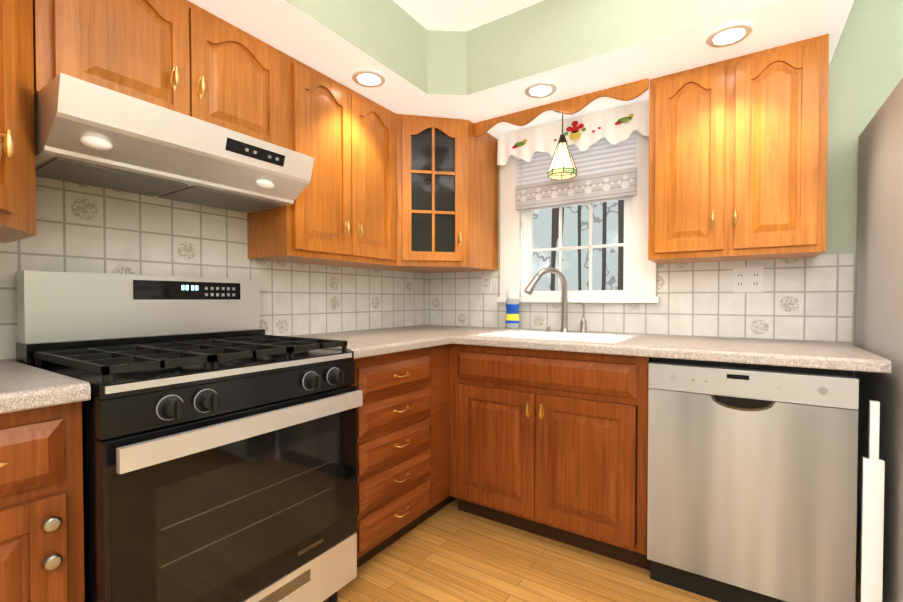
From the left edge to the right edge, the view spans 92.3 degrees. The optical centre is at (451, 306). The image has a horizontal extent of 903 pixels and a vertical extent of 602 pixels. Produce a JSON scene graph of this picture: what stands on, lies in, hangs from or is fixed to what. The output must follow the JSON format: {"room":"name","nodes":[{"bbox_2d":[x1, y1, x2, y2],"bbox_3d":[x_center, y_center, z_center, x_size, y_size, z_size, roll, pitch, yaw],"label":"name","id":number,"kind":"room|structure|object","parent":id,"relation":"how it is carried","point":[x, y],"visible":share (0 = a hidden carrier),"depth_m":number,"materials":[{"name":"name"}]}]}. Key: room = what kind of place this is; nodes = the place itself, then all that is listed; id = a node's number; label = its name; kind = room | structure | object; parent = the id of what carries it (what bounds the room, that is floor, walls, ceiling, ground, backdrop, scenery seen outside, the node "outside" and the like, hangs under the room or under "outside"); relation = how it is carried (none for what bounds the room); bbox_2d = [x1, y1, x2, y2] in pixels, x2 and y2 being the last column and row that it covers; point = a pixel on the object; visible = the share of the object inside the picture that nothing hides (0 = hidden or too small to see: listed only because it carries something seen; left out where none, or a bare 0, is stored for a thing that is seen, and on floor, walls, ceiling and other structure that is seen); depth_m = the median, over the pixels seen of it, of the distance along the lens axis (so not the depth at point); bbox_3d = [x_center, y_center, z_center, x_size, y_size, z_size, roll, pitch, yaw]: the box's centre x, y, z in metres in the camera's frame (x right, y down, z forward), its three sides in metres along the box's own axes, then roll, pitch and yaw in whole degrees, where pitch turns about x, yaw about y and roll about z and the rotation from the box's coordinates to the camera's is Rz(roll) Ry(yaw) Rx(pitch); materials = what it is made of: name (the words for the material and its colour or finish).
{"room":"kitchen","nodes":[
{"label":"kitchen","id":0,"kind":"room"},
{"bbox_2d":[393,0,543,30],"bbox_3d":[0.309,-1.354,-0.051,4.480,0.060,4.870,1,1,33],"label":"ceiling","id":1,"kind":"structure","parent":0,"point":[455,15],"depth_m":2.00,"materials":[{"name":"white paint"}]},
{"bbox_2d":[188,0,853,138],"bbox_3d":[-0.556,-1.176,0.523,2.164,0.314,4.628,1,1,33],"label":"ceiling","id":2,"kind":"structure","parent":0,"point":[568,49],"depth_m":1.85,"materials":[{"name":"white paint"}]},
{"bbox_2d":[352,69,384,86],"bbox_3d":[-0.376,-1.037,1.973,0.149,0.012,0.149,0,1,-12],"label":"recessed light","id":3,"kind":"object","parent":2,"relation":"in","point":[363,77],"depth_m":1.96,"materials":[{"name":"white glass"}]},
{"bbox_2d":[525,82,555,97],"bbox_3d":[0.427,-1.039,2.080,0.149,0.012,0.149,0,1,-12],"label":"recessed light","id":4,"kind":"object","parent":2,"relation":"in","point":[538,89],"depth_m":2.07,"materials":[{"name":"white glass"}]},
{"bbox_2d":[474,78,648,136],"bbox_3d":[0.516,-1.006,2.232,0.920,0.077,0.018,1,1,33],"label":"valance board","id":5,"kind":"object","parent":2,"relation":"attached to","point":[623,92],"visible":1,"depth_m":2.17,"materials":[{"name":"brown wood"}]},
{"bbox_2d":[548,111,576,179],"bbox_3d":[0.583,-0.866,2.276,0.140,0.364,0.140,1,1,33],"label":"pendant light","id":6,"kind":"object","parent":2,"relation":"hanging from","point":[562,166],"visible":0.9,"depth_m":2.25,"materials":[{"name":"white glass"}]},
{"bbox_2d":[706,22,752,47],"bbox_3d":[1.055,-1.032,1.650,0.149,0.012,0.149,0,1,-12],"label":"recessed light","id":7,"kind":"object","parent":2,"relation":"in","point":[729,34],"depth_m":1.64,"materials":[{"name":"white glass"}]},
{"bbox_2d":[323,498,859,601],"bbox_3d":[0.309,1.165,-0.009,4.840,0.100,5.230,1,1,33],"label":"floor","id":8,"kind":"structure","parent":0,"point":[450,552],"depth_m":1.78,"materials":[{"name":"brown wood"}]},
{"bbox_2d":[0,401,84,601],"bbox_3d":[-1.345,0.657,0.722,0.661,0.892,1.005,1,1,33],"label":"base cabinet","id":9,"kind":"object","parent":8,"relation":"on","point":[41,514],"visible":0.98,"depth_m":0.91,"materials":[{"name":"brown wood"}]},
{"bbox_2d":[0,360,90,413],"bbox_3d":[-1.319,0.190,0.747,0.652,0.040,0.923,1,1,33],"label":"countertop","id":10,"kind":"structure","parent":9,"relation":"on","point":[24,387],"depth_m":0.92,"materials":[{"name":"white"}]},
{"bbox_2d":[16,270,362,601],"bbox_3d":[-0.810,0.491,1.433,0.710,1.200,0.754,1,1,33],"label":"stove","id":11,"kind":"object","parent":8,"relation":"on","point":[219,429],"visible":0.96,"depth_m":1.25,"materials":[{"name":"black metal"}]},
{"bbox_2d":[354,346,437,567],"bbox_3d":[-0.501,0.636,2.021,0.637,0.892,0.542,1,1,33],"label":"base cabinet","id":12,"kind":"object","parent":8,"relation":"on","point":[403,450],"depth_m":1.86,"materials":[{"name":"brown wood"}]},
{"bbox_2d":[290,329,451,358],"bbox_3d":[-0.460,0.168,2.046,0.652,0.040,0.643,1,1,33],"label":"countertop","id":13,"kind":"structure","parent":12,"relation":"on","point":[364,343],"depth_m":2.02,"materials":[{"name":"white"}]},
{"bbox_2d":[438,344,455,510],"bbox_3d":[-0.137,0.626,2.571,0.637,0.892,0.778,1,1,33],"label":"base cabinet","id":14,"kind":"object","parent":8,"relation":"on","point":[444,498],"depth_m":2.19,"materials":[{"name":"brown wood"}]},
{"bbox_2d":[386,325,890,373],"bbox_3d":[0.566,0.212,2.177,2.220,0.133,0.651,1,1,33],"label":"countertop","id":15,"kind":"structure","parent":14,"relation":"on","point":[789,353],"depth_m":1.74,"materials":[{"name":"white"}]},
{"bbox_2d":[498,288,524,330],"bbox_3d":[0.356,0.016,2.578,0.135,0.246,0.080,1,1,33],"label":"soap bottle","id":16,"kind":"object","parent":15,"relation":"on","point":[512,319],"visible":1,"depth_m":2.55,"materials":[{"name":"blue plastic"}]},
{"bbox_2d":[524,267,568,331],"bbox_3d":[0.523,-0.036,2.368,0.284,0.357,0.052,0,1,-24],"label":"faucet","id":17,"kind":"object","parent":15,"relation":"on","point":[530,288],"visible":1,"depth_m":2.39,"materials":[{"name":"silver metal"}]},
{"bbox_2d":[575,302,586,332],"bbox_3d":[0.707,0.059,2.355,0.054,0.168,0.069,1,1,33],"label":"soap dispenser","id":18,"kind":"object","parent":15,"relation":"on","point":[583,325],"visible":1,"depth_m":2.35,"materials":[{"name":"silver metal"}]},
{"bbox_2d":[450,344,651,569],"bbox_3d":[0.538,0.632,2.204,0.941,0.892,0.647,1,1,33],"label":"base cabinet","id":19,"kind":"object","parent":8,"relation":"on","point":[550,444],"visible":0.9,"depth_m":1.91,"materials":[{"name":"brown wood"}]},
{"bbox_2d":[647,357,858,601],"bbox_3d":[1.183,0.641,1.775,0.600,0.889,0.635,1,1,33],"label":"dishwasher","id":20,"kind":"object","parent":8,"relation":"on","point":[752,482],"visible":0.98,"depth_m":1.50,"materials":[{"name":"metal"}]},
{"bbox_2d":[860,400,884,601],"bbox_3d":[1.307,0.693,1.347,0.049,0.800,0.020,1,1,33],"label":"cabinet filler","id":21,"kind":"object","parent":8,"relation":"on","point":[872,526],"visible":1,"depth_m":1.34,"materials":[{"name":"white"}]},
{"bbox_2d":[855,77,902,601],"bbox_3d":[1.784,0.200,1.224,0.815,1.790,0.860,1,1,33],"label":"fridge","id":22,"kind":"object","parent":8,"relation":"on","point":[879,301],"visible":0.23,"depth_m":1.44,"materials":[{"name":"grey metal"}]},
{"bbox_2d":[498,0,902,376],"bbox_3d":[1.619,-0.168,1.950,4.240,2.500,0.120,1,1,33],"label":"wall","id":23,"kind":"structure","parent":0,"point":[865,76],"depth_m":1.82,"materials":[{"name":"green paint"}]},
{"bbox_2d":[497,130,660,302],"bbox_3d":[0.711,-0.536,2.499,0.917,1.026,0.195,1,1,33],"label":"window","id":24,"kind":"structure","parent":23,"relation":"in","point":[517,250],"depth_m":2.46,"materials":[{"name":"white"}]},
{"bbox_2d":[497,100,648,164],"bbox_3d":[0.639,-0.941,2.390,0.877,0.205,0.034,1,1,33],"label":"fabric valance","id":25,"kind":"object","parent":24,"relation":"attached to","point":[613,126],"visible":0.96,"depth_m":2.35,"materials":[{"name":"white fabric"}]},
{"bbox_2d":[516,130,636,227],"bbox_3d":[0.676,-0.757,2.440,0.682,0.573,0.034,1,1,33],"label":"window blind","id":26,"kind":"object","parent":24,"relation":"attached to","point":[605,168],"visible":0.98,"depth_m":2.40,"materials":[{"name":"grey fabric"}]},
{"bbox_2d":[426,254,853,344],"bbox_3d":[0.753,-0.021,2.448,2.250,0.425,0.008,1,1,33],"label":"backsplash","id":27,"kind":"structure","parent":23,"relation":"attached to","point":[804,299],"depth_m":2.12,"materials":[{"name":"tile"}]},
{"bbox_2d":[481,274,490,291],"bbox_3d":[0.223,-0.151,2.787,0.072,0.118,0.008,1,1,33],"label":"electrical outlet plate","id":28,"kind":"object","parent":27,"relation":"attached to","point":[485,278],"depth_m":2.78,"materials":[{"name":"white plastic"}]},
{"bbox_2d":[733,266,763,291],"bbox_3d":[1.382,-0.126,2.021,0.118,0.118,0.008,1,1,33],"label":"electrical outlet plate","id":29,"kind":"object","parent":27,"relation":"attached to","point":[747,279],"depth_m":2.02,"materials":[{"name":"white plastic"}]},
{"bbox_2d":[648,34,828,263],"bbox_3d":[1.236,-0.627,1.922,0.626,0.825,0.332,1,1,33],"label":"upper cabinet","id":30,"kind":"object","parent":23,"relation":"attached to","point":[738,158],"visible":1,"depth_m":1.78,"materials":[{"name":"brown wood"}]},
{"bbox_3d":[-1.477,-0.155,1.221,0.120,2.500,4.750,1,1,33],"label":"wall","id":31,"kind":"structure","parent":0,"visible":0},
{"bbox_2d":[0,0,36,242],"bbox_3d":[-1.158,-0.603,0.840,0.819,0.837,0.569,1,1,33],"label":"upper cabinet","id":32,"kind":"object","parent":31,"relation":"attached to","point":[17,174],"visible":1,"depth_m":1.06,"materials":[{"name":"brown wood"}]},
{"bbox_2d":[33,0,285,147],"bbox_3d":[-0.992,-0.805,1.530,0.332,0.455,0.762,1,1,33],"label":"upper cabinet","id":33,"kind":"object","parent":31,"relation":"attached to","point":[186,57],"visible":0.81,"depth_m":1.40,"materials":[{"name":"brown wood"}]},
{"bbox_2d":[34,73,314,212],"bbox_3d":[-0.931,-0.489,1.494,0.459,0.170,0.757,1,1,33],"label":"range hood","id":34,"kind":"object","parent":33,"relation":"attached to","point":[88,133],"visible":1,"depth_m":1.31,"materials":[{"name":"silver metal"}]},
{"bbox_2d":[0,176,425,360],"bbox_3d":[-1.073,-0.115,1.717,0.008,0.638,3.222,1,1,33],"label":"backsplash","id":35,"kind":"structure","parent":31,"relation":"attached to","point":[82,228],"depth_m":1.73,"materials":[{"name":"tile"}]},
{"bbox_2d":[247,54,395,267],"bbox_3d":[-0.592,-0.630,2.138,0.332,0.825,0.689,1,1,33],"label":"upper cabinet","id":36,"kind":"object","parent":31,"relation":"attached to","point":[340,211],"visible":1,"depth_m":1.98,"materials":[{"name":"brown wood"}]},
{"bbox_2d":[366,114,497,272],"bbox_3d":[-0.123,-0.639,2.630,0.573,0.825,0.649,1,1,33],"label":"upper cabinet","id":37,"kind":"object","parent":31,"relation":"attached to","point":[446,195],"visible":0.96,"depth_m":2.40,"materials":[{"name":"brown wood"}]},
{"label":"outside","id":38,"kind":"structure","parent":0,"visible":0},
{"bbox_2d":[533,200,623,290],"bbox_3d":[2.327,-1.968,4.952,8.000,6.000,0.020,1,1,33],"label":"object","id":39,"kind":"structure","parent":38,"point":[608,222],"depth_m":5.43,"materials":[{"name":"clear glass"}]}
]}

